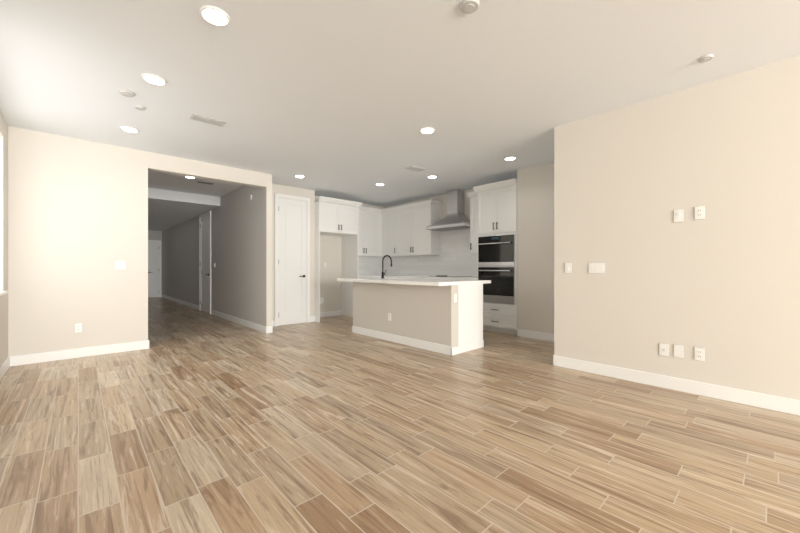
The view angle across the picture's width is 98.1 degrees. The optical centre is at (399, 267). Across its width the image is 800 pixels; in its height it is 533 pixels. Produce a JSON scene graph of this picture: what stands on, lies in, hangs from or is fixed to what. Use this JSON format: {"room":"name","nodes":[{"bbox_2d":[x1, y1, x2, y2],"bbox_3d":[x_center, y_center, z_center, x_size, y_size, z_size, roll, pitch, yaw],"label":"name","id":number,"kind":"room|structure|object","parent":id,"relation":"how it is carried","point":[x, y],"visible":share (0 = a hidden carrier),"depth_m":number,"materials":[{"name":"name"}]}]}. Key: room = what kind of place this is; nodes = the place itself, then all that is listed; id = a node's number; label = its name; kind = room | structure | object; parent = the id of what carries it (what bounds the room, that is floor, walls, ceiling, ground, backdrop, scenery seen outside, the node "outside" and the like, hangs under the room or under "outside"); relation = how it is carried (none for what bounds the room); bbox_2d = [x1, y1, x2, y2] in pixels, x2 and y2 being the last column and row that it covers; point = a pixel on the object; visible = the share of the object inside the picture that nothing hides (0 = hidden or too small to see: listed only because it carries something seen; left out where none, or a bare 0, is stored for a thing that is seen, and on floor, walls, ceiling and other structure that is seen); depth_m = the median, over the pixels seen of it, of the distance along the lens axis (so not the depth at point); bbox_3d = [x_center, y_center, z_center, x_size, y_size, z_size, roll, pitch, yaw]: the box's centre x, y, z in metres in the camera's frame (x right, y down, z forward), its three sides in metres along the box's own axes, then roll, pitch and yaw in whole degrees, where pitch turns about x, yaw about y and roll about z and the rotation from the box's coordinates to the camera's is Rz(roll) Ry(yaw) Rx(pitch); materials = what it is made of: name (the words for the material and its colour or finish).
{"room":"kitchen","nodes":[
{"label":"kitchen","id":0,"kind":"room"},
{"bbox_2d":[0,110,7,365],"bbox_3d":[0.114,-0.255,-1.108,0.140,2.810,14.220,0,0,-43],"label":"wall","id":1,"kind":"structure","parent":0,"point":[3,238],"depth_m":3.79,"materials":[{"name":"white paint"}]},
{"bbox_2d":[8,126,271,355],"bbox_3d":[-3.525,-0.255,5.119,3.270,2.810,0.140,0,0,-43],"label":"wall","id":2,"kind":"structure","parent":0,"point":[77,218],"depth_m":4.48,"materials":[{"name":"white paint"}]},
{"bbox_2d":[74,323,81,332],"bbox_3d":[-4.129,0.770,4.454,0.076,0.122,0.010,0,0,-43],"label":"electrical outlet plate","id":3,"kind":"object","parent":2,"relation":"attached to","point":[77,327],"visible":1,"depth_m":4.45,"materials":[{"name":"grey plastic"}]},
{"bbox_2d":[114,261,125,269],"bbox_3d":[-3.820,-0.040,4.739,0.122,0.122,0.013,0,0,-43],"label":"switch plate","id":4,"kind":"object","parent":2,"relation":"attached to","point":[119,265],"visible":1,"depth_m":4.74,"materials":[{"name":"grey plastic"}]},
{"bbox_2d":[148,231,161,297],"bbox_3d":[-10.121,-0.255,13.213,1.940,2.810,0.140,0,0,-43],"label":"wall","id":5,"kind":"structure","parent":0,"point":[154,235],"depth_m":13.65,"materials":[{"name":"grey paint"}]},
{"bbox_2d":[148,240,160,296],"bbox_3d":[-9.629,0.033,13.521,0.550,2.235,0.070,0,0,-43],"label":"hall door","id":6,"kind":"structure","parent":5,"relation":"in","point":[154,268],"depth_m":13.58,"materials":[{"name":"white wood"}]},
{"bbox_2d":[148,188,219,230],"bbox_3d":[-7.640,-1.605,10.508,2.080,0.310,8.200,0,0,-43],"label":"ceiling","id":7,"kind":"structure","parent":0,"point":[167,209],"depth_m":8.18,"materials":[{"name":"white paint"}]},
{"bbox_2d":[162,185,265,325],"bbox_3d":[-6.033,-0.255,10.156,0.100,2.810,10.900,0,0,-43],"label":"wall","id":8,"kind":"structure","parent":0,"point":[238,250],"depth_m":7.61,"materials":[{"name":"grey paint"}]},
{"bbox_2d":[199,211,210,313],"bbox_3d":[-5.085,-0.138,9.004,0.070,2.575,1.070,0,0,-43],"label":"hall door","id":9,"kind":"structure","parent":8,"relation":"in","point":[204,262],"depth_m":8.99,"materials":[{"name":"white wood"}]},
{"bbox_2d":[272,183,314,325],"bbox_3d":[-2.311,-0.255,7.089,1.190,2.810,0.140,0,0,-43],"label":"wall","id":10,"kind":"structure","parent":0,"point":[292,191],"depth_m":7.37,"materials":[{"name":"white paint"}]},
{"bbox_2d":[274,193,309,325],"bbox_3d":[-2.171,-0.163,7.071,0.760,2.625,0.070,0,0,-43],"label":"pantry door","id":11,"kind":"structure","parent":10,"relation":"in","point":[291,261],"depth_m":7.07,"materials":[{"name":"white wood"}]},
{"bbox_2d":[315,196,383,311],"bbox_3d":[-1.341,-0.255,8.670,2.620,2.810,0.140,0,0,-43],"label":"wall","id":12,"kind":"structure","parent":0,"point":[330,273],"depth_m":8.28,"materials":[{"name":"white paint"}]},
{"bbox_2d":[315,202,358,237],"bbox_3d":[-1.562,-1.090,7.911,0.975,0.640,0.667,0,0,-43],"label":"upper cabinet","id":13,"kind":"object","parent":12,"relation":"attached to","point":[331,219],"depth_m":7.63,"materials":[{"name":"white paint"}]},
{"bbox_2d":[343,206,378,257],"bbox_3d":[-0.986,-0.905,8.677,0.851,1.210,0.327,0,0,-43],"label":"upper cabinet","id":14,"kind":"object","parent":12,"relation":"attached to","point":[365,244],"depth_m":8.58,"materials":[{"name":"white paint"}]},
{"bbox_2d":[379,210,382,257],"bbox_3d":[-0.612,-0.905,9.024,0.169,1.210,0.327,0,0,-43],"label":"upper cabinet","id":15,"kind":"object","parent":12,"relation":"attached to","point":[380,214],"depth_m":8.93,"materials":[{"name":"white paint"}]},
{"bbox_2d":[0,297,799,532],"bbox_3d":[-1.158,1.180,4.926,11.000,0.060,25.200,0,0,-43],"label":"floor","id":16,"kind":"structure","parent":0,"point":[338,428],"depth_m":2.27,"materials":[{"name":"brown wood"}]},
{"bbox_2d":[343,281,352,316],"bbox_3d":[-1.072,0.688,8.406,0.347,0.925,0.607,0,0,-43],"label":"base cabinet","id":17,"kind":"object","parent":16,"relation":"on","point":[347,286],"depth_m":8.30,"materials":[{"name":"white paint"}]},
{"bbox_2d":[343,274,378,277],"bbox_3d":[-0.945,0.204,8.511,0.675,0.042,0.627,0,0,-43],"label":"countertop","id":18,"kind":"structure","parent":17,"relation":"on","point":[344,275],"depth_m":8.31,"materials":[{"name":"white stone"}]},
{"bbox_2d":[352,283,484,355],"bbox_3d":[0.180,0.687,5.628,0.745,0.925,2.260,0,0,-43],"label":"kitchen island","id":19,"kind":"object","parent":16,"relation":"on","point":[443,316],"depth_m":4.99,"materials":[{"name":"grey paint"}]},
{"bbox_2d":[388,312,391,320],"bbox_3d":[-0.165,0.770,5.465,0.010,0.122,0.076,0,0,-43],"label":"outlet plate","id":20,"kind":"object","parent":19,"relation":"attached to","point":[389,313],"depth_m":5.46,"materials":[{"name":"grey plastic"}]},
{"bbox_2d":[337,279,490,286],"bbox_3d":[0.127,0.202,5.585,1.180,0.045,2.320,0,0,-43],"label":"island countertop","id":21,"kind":"structure","parent":19,"relation":"on","point":[416,282],"depth_m":5.00,"materials":[{"name":"white stone"}]},
{"bbox_2d":[381,255,391,278],"bbox_3d":[-0.219,-0.026,6.110,0.246,0.412,0.101,0,0,-43],"label":"faucet","id":22,"kind":"object","parent":21,"relation":"on","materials":[{"name":"black metal"}]},
{"bbox_2d":[453,293,456,302],"bbox_3d":[0.735,0.400,4.613,0.076,0.122,0.010,0,0,-43],"label":"outlet plate","id":23,"kind":"object","parent":19,"relation":"attached to","point":[454,294],"depth_m":4.61,"materials":[{"name":"grey plastic"}]},
{"bbox_2d":[475,178,516,334],"bbox_3d":[1.928,-0.180,6.367,0.669,2.660,0.788,0,0,-43],"label":"tall cabinet","id":24,"kind":"object","parent":16,"relation":"on","point":[496,202],"depth_m":6.11,"materials":[{"name":"white paint"}]},
{"bbox_2d":[0,0,799,206],"bbox_3d":[1.813,-1.710,2.090,7.300,0.100,17.000,0,0,-43],"label":"ceiling","id":25,"kind":"structure","parent":0,"point":[355,95],"depth_m":2.98,"materials":[{"name":"white paint"}]},
{"bbox_2d":[119,90,135,96],"bbox_3d":[-2.586,-1.649,3.289,0.130,0.020,0.130,0,0,-43],"label":"smoke detector","id":26,"kind":"object","parent":25,"relation":"attached to","point":[126,93],"visible":0.96,"depth_m":3.27,"materials":[{"name":"grey plastic"}]},
{"bbox_2d":[120,126,138,132],"bbox_3d":[-3.225,-1.652,4.141,0.184,0.012,0.184,0,0,-43],"label":"recessed light","id":27,"kind":"object","parent":25,"relation":"in","point":[129,129],"visible":0.98,"depth_m":4.12,"materials":[{"name":"white"}]},
{"bbox_2d":[135,105,145,110],"bbox_3d":[-2.680,-1.649,3.583,0.100,0.020,0.100,0,0,-43],"label":"smoke detector","id":28,"kind":"object","parent":25,"relation":"attached to","point":[139,107],"visible":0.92,"depth_m":3.56,"materials":[{"name":"grey plastic"}]},
{"bbox_2d":[141,73,166,84],"bbox_3d":[-2.156,-1.652,3.047,0.184,0.012,0.184,0,0,-43],"label":"recessed light","id":29,"kind":"object","parent":25,"relation":"in","point":[154,79],"visible":0.94,"depth_m":3.03,"materials":[{"name":"white"}]},
{"bbox_2d":[196,181,214,184],"bbox_3d":[-3.771,-1.653,6.731,0.300,0.012,0.160,0,0,-43],"label":"ceiling vent","id":30,"kind":"object","parent":25,"relation":"in","point":[204,182],"visible":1,"depth_m":6.69,"materials":[{"name":"white metal"}]},
{"bbox_2d":[189,113,226,126],"bbox_3d":[-2.145,-1.652,3.888,0.340,0.014,0.180,0,0,-43],"label":"ceiling vent","id":31,"kind":"object","parent":25,"relation":"in","point":[208,120],"visible":0.98,"depth_m":3.87,"materials":[{"name":"white metal"}]},
{"bbox_2d":[199,5,230,26],"bbox_3d":[-1.216,-1.652,2.282,0.184,0.012,0.184,0,0,-43],"label":"recessed light","id":32,"kind":"object","parent":25,"relation":"in","point":[214,15],"visible":0.98,"depth_m":2.27,"materials":[{"name":"white"}]},
{"bbox_2d":[405,165,426,171],"bbox_3d":[0.255,-1.653,5.786,0.340,0.013,0.200,0,0,-43],"label":"ceiling vent","id":33,"kind":"object","parent":25,"relation":"in","point":[415,168],"visible":0.96,"depth_m":5.76,"materials":[{"name":"white metal"}]},
{"bbox_2d":[420,127,434,133],"bbox_3d":[0.328,-1.652,4.177,0.184,0.012,0.184,0,0,-43],"label":"recessed light","id":34,"kind":"object","parent":25,"relation":"in","point":[426,130],"visible":0.94,"depth_m":4.15,"materials":[{"name":"white"}]},
{"bbox_2d":[459,0,479,13],"bbox_3d":[0.437,-1.649,2.191,0.130,0.020,0.130,0,0,-43],"label":"smoke detector","id":35,"kind":"object","parent":25,"relation":"attached to","point":[468,6],"visible":0.96,"depth_m":2.18,"materials":[{"name":"grey plastic"}]},
{"bbox_2d":[504,156,516,160],"bbox_3d":[1.663,-1.652,5.237,0.184,0.012,0.184,0,0,-43],"label":"recessed light","id":36,"kind":"object","parent":25,"relation":"in","point":[508,158],"visible":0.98,"depth_m":5.21,"materials":[{"name":"white"}]},
{"bbox_2d":[697,54,713,62],"bbox_3d":[2.411,-1.649,2.739,0.100,0.020,0.100,0,0,-43],"label":"smoke detector","id":37,"kind":"object","parent":25,"relation":"attached to","point":[704,58],"visible":0.96,"depth_m":2.72,"materials":[{"name":"grey plastic"}]},
{"bbox_2d":[379,274,474,279],"bbox_3d":[0.497,0.204,7.927,0.647,0.042,3.443,0,0,-43],"label":"countertop","id":38,"kind":"structure","parent":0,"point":[380,275],"depth_m":8.32,"materials":[{"name":"white stone"}]},
{"bbox_2d":[427,274,470,277],"bbox_3d":[1.053,0.168,7.344,0.470,0.030,0.779,0,0,-43],"label":"cooktop","id":39,"kind":"object","parent":38,"relation":"in","point":[428,275],"depth_m":7.33,"materials":[{"name":"metal"}]},
{"bbox_2d":[384,189,473,219],"bbox_3d":[1.057,-0.255,7.907,0.140,2.810,4.520,0,0,-43],"label":"wall","id":40,"kind":"structure","parent":0,"point":[443,207],"depth_m":7.86,"materials":[{"name":"white paint"}]},
{"bbox_2d":[383,207,394,257],"bbox_3d":[-0.155,-0.905,8.866,0.327,1.210,0.558,0,0,-43],"label":"upper cabinet","id":41,"kind":"object","parent":40,"relation":"attached to","point":[389,214],"depth_m":8.75,"materials":[{"name":"white paint"}]},
{"bbox_2d":[395,202,442,257],"bbox_3d":[0.420,-0.905,8.246,0.327,1.210,1.133,0,0,-43],"label":"upper cabinet","id":42,"kind":"object","parent":40,"relation":"attached to","point":[421,239],"depth_m":8.12,"materials":[{"name":"white paint"}]},
{"bbox_2d":[423,187,479,231],"bbox_3d":[1.099,-1.278,7.388,0.497,0.756,1.040,0,0,-43],"label":"range hood","id":43,"kind":"object","parent":40,"relation":"attached to","point":[455,216],"depth_m":7.42,"materials":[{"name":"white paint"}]},
{"bbox_2d":[467,190,474,253],"bbox_3d":[1.652,-0.905,6.917,0.327,1.210,0.390,0,0,-43],"label":"upper cabinet","id":44,"kind":"object","parent":40,"relation":"attached to","point":[470,225],"depth_m":6.90,"materials":[{"name":"white paint"}]},
{"bbox_2d":[517,162,553,333],"bbox_3d":[6.040,-0.255,2.067,0.770,2.810,11.100,0,0,-43],"label":"wall","id":45,"kind":"structure","parent":0,"point":[535,248],"depth_m":5.64,"materials":[{"name":"white paint"}]},
{"bbox_2d":[554,55,799,399],"bbox_3d":[5.678,-0.255,0.921,1.320,2.810,9.910,0,0,-43],"label":"wall","id":46,"kind":"structure","parent":0,"point":[720,283],"depth_m":3.19,"materials":[{"name":"white paint"}]},
{"bbox_2d":[0,294,799,415],"bbox_3d":[-1.111,1.091,4.765,6.050,0.118,24.500,0,0,-43],"label":"baseboard","id":47,"kind":"structure","parent":46,"relation":"attached to","point":[772,402],"depth_m":3.76,"materials":[{"name":"white wood"}]},
{"bbox_2d":[565,263,571,272],"bbox_3d":[1.927,0.000,3.981,0.019,0.122,0.076,0,0,-43],"label":"light switch","id":48,"kind":"object","parent":46,"relation":"attached to","point":[568,267],"visible":1,"depth_m":3.98,"materials":[{"name":"grey plastic"}]},
{"bbox_2d":[588,262,604,273],"bbox_3d":[2.133,0.000,3.763,0.013,0.122,0.168,0,0,-43],"label":"switch plate","id":49,"kind":"object","parent":46,"relation":"attached to","point":[596,267],"visible":1,"depth_m":3.76,"materials":[{"name":"grey plastic"}]},
{"bbox_2d":[659,343,668,356],"bbox_3d":[2.534,0.785,3.331,0.013,0.122,0.076,0,0,-43],"label":"outlet plate","id":50,"kind":"object","parent":46,"relation":"attached to","point":[663,349],"visible":1,"depth_m":3.33,"materials":[{"name":"grey plastic"}]},
{"bbox_2d":[673,209,683,222],"bbox_3d":[2.609,-0.490,3.250,0.013,0.122,0.076,0,0,-43],"label":"switch plate","id":51,"kind":"object","parent":46,"relation":"attached to","point":[678,215],"visible":1,"depth_m":3.25,"materials":[{"name":"grey plastic"}]},
{"bbox_2d":[673,344,683,357],"bbox_3d":[2.611,0.780,3.252,0.007,0.122,0.076,0,0,-43],"label":"switch plate","id":52,"kind":"object","parent":46,"relation":"attached to","point":[678,351],"visible":1,"depth_m":3.25,"materials":[{"name":"grey plastic"}]},
{"bbox_2d":[694,206,704,219],"bbox_3d":[2.712,-0.500,3.141,0.010,0.122,0.076,0,0,-43],"label":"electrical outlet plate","id":53,"kind":"object","parent":46,"relation":"attached to","point":[699,212],"visible":1,"depth_m":3.14,"materials":[{"name":"grey plastic"}]},
{"bbox_2d":[694,347,704,361],"bbox_3d":[2.712,0.780,3.141,0.010,0.122,0.076,0,0,-43],"label":"electrical outlet plate","id":54,"kind":"object","parent":46,"relation":"attached to","point":[699,353],"visible":1,"depth_m":3.14,"materials":[{"name":"grey plastic"}]}
]}

